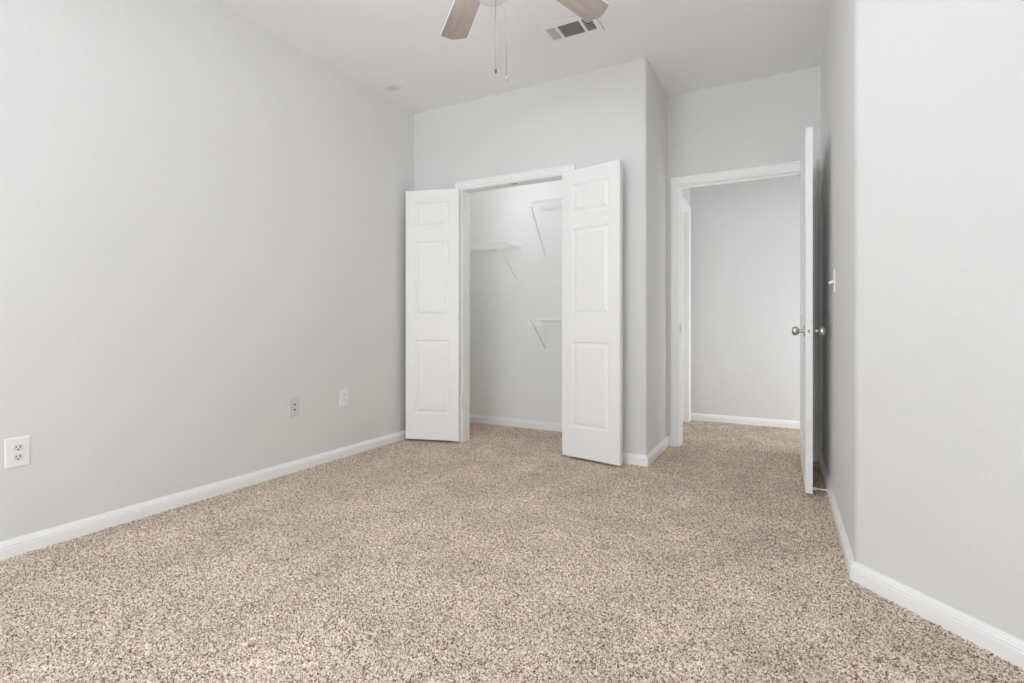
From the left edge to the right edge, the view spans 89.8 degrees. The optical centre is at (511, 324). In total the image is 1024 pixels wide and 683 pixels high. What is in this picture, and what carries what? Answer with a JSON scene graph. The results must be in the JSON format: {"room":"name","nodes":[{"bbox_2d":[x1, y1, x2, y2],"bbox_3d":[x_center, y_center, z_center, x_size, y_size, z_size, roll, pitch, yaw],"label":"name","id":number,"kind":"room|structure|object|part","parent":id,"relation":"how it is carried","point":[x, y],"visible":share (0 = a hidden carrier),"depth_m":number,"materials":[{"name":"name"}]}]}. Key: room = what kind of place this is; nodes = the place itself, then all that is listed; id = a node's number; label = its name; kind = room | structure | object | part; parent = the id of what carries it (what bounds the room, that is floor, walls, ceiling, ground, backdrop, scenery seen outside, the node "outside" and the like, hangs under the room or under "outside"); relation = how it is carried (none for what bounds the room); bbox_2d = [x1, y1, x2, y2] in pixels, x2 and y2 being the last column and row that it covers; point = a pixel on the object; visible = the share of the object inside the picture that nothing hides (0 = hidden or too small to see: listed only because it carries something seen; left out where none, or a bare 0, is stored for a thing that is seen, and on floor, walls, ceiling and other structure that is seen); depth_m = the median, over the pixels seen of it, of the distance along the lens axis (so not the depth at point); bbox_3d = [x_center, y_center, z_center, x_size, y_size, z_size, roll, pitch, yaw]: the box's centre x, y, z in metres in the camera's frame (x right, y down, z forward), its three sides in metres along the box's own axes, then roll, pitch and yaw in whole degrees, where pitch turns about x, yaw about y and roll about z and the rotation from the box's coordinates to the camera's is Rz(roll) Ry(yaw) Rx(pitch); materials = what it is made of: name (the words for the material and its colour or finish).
{"room":"empty bedroom","nodes":[
{"label":"empty bedroom","id":0,"kind":"room"},
{"bbox_2d":[0,0,413,541],"bbox_3d":[-1.870,-0.407,2.553,0.100,2.770,5.938,0,0,28],"label":"wall","id":1,"kind":"structure","parent":0,"point":[203,217],"depth_m":2.67,"materials":[{"name":"grey paint"}]},
{"bbox_2d":[4,436,29,468],"bbox_3d":[-2.040,0.527,2.121,0.008,0.122,0.079,0,0,28],"label":"electrical outlet","id":2,"kind":"object","parent":1,"relation":"attached to","point":[16,450],"visible":1,"depth_m":2.12,"materials":[{"name":"white plastic"}]},
{"bbox_2d":[12,453,22,460],"bbox_3d":[-2.039,0.546,2.120,0.005,0.028,0.034,0,0,28],"label":"receptacle","id":3,"kind":"object","parent":2,"relation":"attached to","point":[15,456],"depth_m":2.12,"materials":[{"name":"grey plastic"}]},
{"bbox_2d":[12,444,22,451],"bbox_3d":[-2.039,0.507,2.120,0.005,0.028,0.034,0,0,28],"label":"receptacle","id":4,"kind":"object","parent":2,"relation":"attached to","point":[15,447],"depth_m":2.12,"materials":[{"name":"grey plastic"}]},
{"bbox_2d":[0,430,405,559],"bbox_3d":[-2.001,0.919,2.187,0.014,0.082,4.969,0,0,28],"label":"baseboard","id":5,"kind":"structure","parent":1,"relation":"attached to","point":[41,539],"depth_m":2.63,"materials":[{"name":"white paint"}]},
{"bbox_2d":[289,397,298,416],"bbox_3d":[-1.401,0.531,3.313,0.009,0.118,0.077,0,0,28],"label":"cable jack plate","id":6,"kind":"object","parent":1,"relation":"attached to","point":[293,402],"visible":1,"depth_m":3.31,"materials":[{"name":"white plastic"}]},
{"bbox_2d":[339,388,347,406],"bbox_3d":[-1.205,0.522,3.682,0.008,0.122,0.079,0,0,28],"label":"electrical outlet","id":7,"kind":"object","parent":1,"relation":"attached to","point":[343,393],"visible":1,"depth_m":3.67,"materials":[{"name":"white plastic"}]},
{"bbox_2d":[0,420,1023,682],"bbox_3d":[0.088,0.950,2.140,3.807,0.010,6.920,0,0,28],"label":"floor","id":8,"kind":"structure","parent":0,"point":[497,555],"depth_m":1.90,"materials":[{"name":"carpet"}]},
{"bbox_2d":[470,180,561,422],"bbox_3d":[0.376,-0.407,4.662,1.870,2.770,0.100,0,0,28],"label":"wall","id":9,"kind":"structure","parent":0,"point":[512,375],"depth_m":4.79,"materials":[{"name":"white paint"}]},
{"bbox_2d":[470,241,520,280],"bbox_3d":[-0.273,-0.566,4.749,0.643,0.325,0.358,0,0,28],"label":"wire shelf","id":10,"kind":"object","parent":9,"relation":"attached to","point":[492,247],"visible":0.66,"depth_m":4.64,"materials":[{"name":"white metal"}]},
{"bbox_2d":[470,414,561,431],"bbox_3d":[0.349,0.919,4.612,1.870,0.082,0.014,0,0,28],"label":"baseboard","id":11,"kind":"structure","parent":9,"relation":"attached to","point":[551,426],"depth_m":4.77,"materials":[{"name":"white paint"}]},
{"bbox_2d":[527,197,561,254],"bbox_3d":[0.653,-0.845,4.280,1.025,0.434,0.311,0,0,28],"label":"wire shelf","id":12,"kind":"object","parent":9,"relation":"attached to","point":[559,202],"visible":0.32,"depth_m":4.41,"materials":[{"name":"white metal"}]},
{"bbox_2d":[527,319,561,350],"bbox_3d":[0.653,0.091,4.280,1.025,0.287,0.311,0,0,28],"label":"wire shelf","id":13,"kind":"object","parent":9,"relation":"attached to","point":[536,320],"visible":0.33,"depth_m":4.37,"materials":[{"name":"white metal"}]},
{"bbox_2d":[212,0,830,113],"bbox_3d":[0.468,-1.842,1.938,4.803,0.100,7.060,0,0,28],"label":"ceiling","id":14,"kind":"structure","parent":0,"point":[397,50],"depth_m":3.24,"materials":[{"name":"paint"}]},
{"bbox_2d":[441,0,607,81],"bbox_3d":[-0.049,-1.335,1.833,1.104,0.914,1.118,0,0,28],"label":"ceiling fan","id":15,"kind":"object","parent":14,"relation":"hanging from","point":[462,13],"visible":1,"depth_m":2.21,"materials":[{"name":"white wood"}]},
{"bbox_3d":[-0.202,-1.361,2.207,0.126,0.006,0.441,-7,-3,-21],"label":"fan blade","id":16,"kind":"part","parent":15,"relation":"part of","materials":[{"name":"brown wood"}]},
{"bbox_3d":[-0.059,-1.050,1.862,0.002,0.248,0.002,0,0,-32],"label":"pull chain","id":17,"kind":"part","parent":15,"relation":"part of","materials":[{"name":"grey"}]},
{"bbox_3d":[-0.019,-1.054,1.862,0.002,0.316,0.002,0,0,28],"label":"pull chain","id":18,"kind":"part","parent":15,"relation":"part of","materials":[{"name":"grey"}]},
{"bbox_3d":[0.216,-1.361,2.092,0.441,0.006,0.126,7,-11,-38],"label":"fan blade","id":19,"kind":"part","parent":15,"relation":"part of","materials":[{"name":"brown wood"}]},
{"bbox_2d":[536,15,603,44],"bbox_3d":[0.351,-1.781,3.102,0.352,0.022,0.207,0,0,28],"label":"ceiling vent","id":20,"kind":"object","parent":14,"relation":"in","point":[572,27],"visible":0.9,"depth_m":3.10,"materials":[{"name":"white plastic"}]},
{"bbox_2d":[414,58,649,454],"bbox_3d":[0.057,-0.407,3.961,1.970,2.770,0.100,0,0,28],"label":"wall","id":21,"kind":"structure","parent":0,"point":[599,116],"depth_m":3.65,"materials":[{"name":"grey paint"}]},
{"bbox_2d":[406,188,460,440],"bbox_3d":[-0.635,-0.079,4.158,0.464,2.014,0.035,0,0,12],"label":"door","id":22,"kind":"structure","parent":21,"relation":"in","point":[433,217],"depth_m":4.14,"materials":[{"name":"white paint"}]},
{"bbox_2d":[455,164,575,456],"bbox_3d":[0.020,-0.086,3.970,1.034,2.128,0.119,0,0,28],"label":"door frame","id":23,"kind":"structure","parent":21,"relation":"attached to","point":[465,192],"depth_m":4.15,"materials":[{"name":"white paint"}]},
{"bbox_2d":[562,160,621,465],"bbox_3d":[0.540,-0.079,3.546,0.473,2.014,0.035,0,0,40],"label":"door","id":24,"kind":"structure","parent":21,"relation":"in","point":[591,195],"depth_m":3.52,"materials":[{"name":"white paint"}]},
{"bbox_2d":[577,452,647,466],"bbox_3d":[0.682,0.919,3.561,0.520,0.082,0.014,0,0,28],"label":"baseboard","id":25,"kind":"structure","parent":21,"relation":"attached to","point":[627,458],"depth_m":3.48,"materials":[{"name":"white paint"}]},
{"bbox_2d":[650,66,689,450],"bbox_3d":[1.319,-0.407,4.358,0.119,2.770,1.791,0,0,28],"label":"wall","id":26,"kind":"structure","parent":0,"point":[658,98],"depth_m":3.78,"materials":[{"name":"grey paint"}]},
{"bbox_2d":[647,437,668,465],"bbox_3d":[1.064,0.919,3.740,0.014,0.082,0.690,0,0,28],"label":"baseboard","id":27,"kind":"structure","parent":26,"relation":"attached to","point":[653,454],"depth_m":3.71,"materials":[{"name":"white paint"}]},
{"bbox_2d":[683,198,690,421],"bbox_3d":[1.494,-0.092,4.684,0.119,2.141,0.920,0,0,28],"label":"door frame","id":28,"kind":"structure","parent":26,"relation":"attached to","point":[685,212],"depth_m":5.02,"materials":[{"name":"white paint"}]},
{"bbox_2d":[667,66,820,460],"bbox_3d":[1.712,-0.407,3.847,1.055,2.770,0.110,0,0,28],"label":"wall","id":29,"kind":"structure","parent":0,"point":[763,121],"depth_m":3.78,"materials":[{"name":"grey paint"}]},
{"bbox_2d":[671,159,816,461],"bbox_3d":[1.704,-0.085,3.841,0.987,2.126,0.130,0,0,28],"label":"door frame","id":30,"kind":"structure","parent":29,"relation":"attached to","point":[789,166],"depth_m":4.00,"materials":[{"name":"white paint"}]},
{"bbox_2d":[792,127,825,493],"bbox_3d":[1.830,-0.077,3.203,0.167,2.010,0.868,0,0,28],"label":"door","id":31,"kind":"structure","parent":29,"relation":"in","point":[806,330],"depth_m":2.83,"materials":[{"name":"white paint"}]},
{"bbox_3d":[1.615,0.036,2.901,0.066,0.065,0.065,0,0,28],"label":"knob","id":32,"kind":"part","parent":31,"relation":"part of","materials":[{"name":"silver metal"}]},
{"bbox_3d":[1.632,0.036,2.823,0.025,0.056,0.003,0,0,28],"label":"latch plate","id":33,"kind":"part","parent":31,"relation":"part of","materials":[{"name":"silver metal"}]},
{"bbox_3d":[1.705,0.036,2.854,0.066,0.065,0.065,0,0,28],"label":"knob","id":34,"kind":"part","parent":31,"relation":"part of","materials":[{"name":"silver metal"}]},
{"bbox_2d":[813,487,827,492],"bbox_3d":[1.717,0.918,2.864,0.072,0.025,0.025,0,0,28],"label":"door stop","id":35,"kind":"object","parent":31,"relation":"attached to","point":[814,488],"visible":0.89,"depth_m":2.86,"materials":[{"name":"white plastic"}]},
{"bbox_2d":[690,175,799,420],"bbox_3d":[2.926,-0.407,4.570,2.752,2.770,0.100,0,0,28],"label":"wall","id":36,"kind":"structure","parent":0,"point":[745,236],"depth_m":4.88,"materials":[{"name":"grey paint"}]},
{"bbox_2d":[691,413,799,428],"bbox_3d":[2.943,0.919,4.496,2.652,0.082,0.014,0,0,28],"label":"baseboard","id":37,"kind":"structure","parent":36,"relation":"attached to","point":[789,424],"depth_m":4.87,"materials":[{"name":"white paint"}]},
{"bbox_2d":[821,0,853,556],"bbox_3d":[1.780,-0.407,2.767,0.115,2.770,1.951,0,0,28],"label":"wall","id":38,"kind":"structure","parent":0,"point":[837,64],"depth_m":2.55,"materials":[{"name":"grey paint"}]},
{"bbox_2d":[828,269,834,292],"bbox_3d":[1.646,-0.222,2.650,0.028,0.118,0.079,0,0,28],"label":"light switch","id":39,"kind":"object","parent":38,"relation":"attached to","point":[833,280],"visible":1,"depth_m":2.63,"materials":[{"name":"white plastic"}]},
{"bbox_3d":[1.656,-0.222,2.644,0.005,0.118,0.079,0,0,28],"label":"wall plate","id":40,"kind":"part","parent":39,"relation":"part of","materials":[{"name":"white plastic"}]},
{"bbox_2d":[818,451,854,576],"bbox_3d":[1.698,0.919,2.733,0.014,0.082,1.868,0,0,28],"label":"baseboard","id":41,"kind":"structure","parent":38,"relation":"attached to","point":[848,555],"depth_m":2.38,"materials":[{"name":"white paint"}]},
{"bbox_2d":[854,0,1023,640],"bbox_3d":[1.468,-0.407,1.438,0.100,2.770,1.043,0,0,-17],"label":"wall","id":42,"kind":"structure","parent":0,"point":[939,84],"depth_m":1.63,"materials":[{"name":"grey paint"}]},
{"bbox_2d":[850,561,1023,668],"bbox_3d":[1.408,0.919,1.437,0.014,0.082,0.993,0,0,-17],"label":"baseboard","id":43,"kind":"structure","parent":42,"relation":"attached to","point":[1008,647],"depth_m":1.61,"materials":[{"name":"white paint"}]}
]}

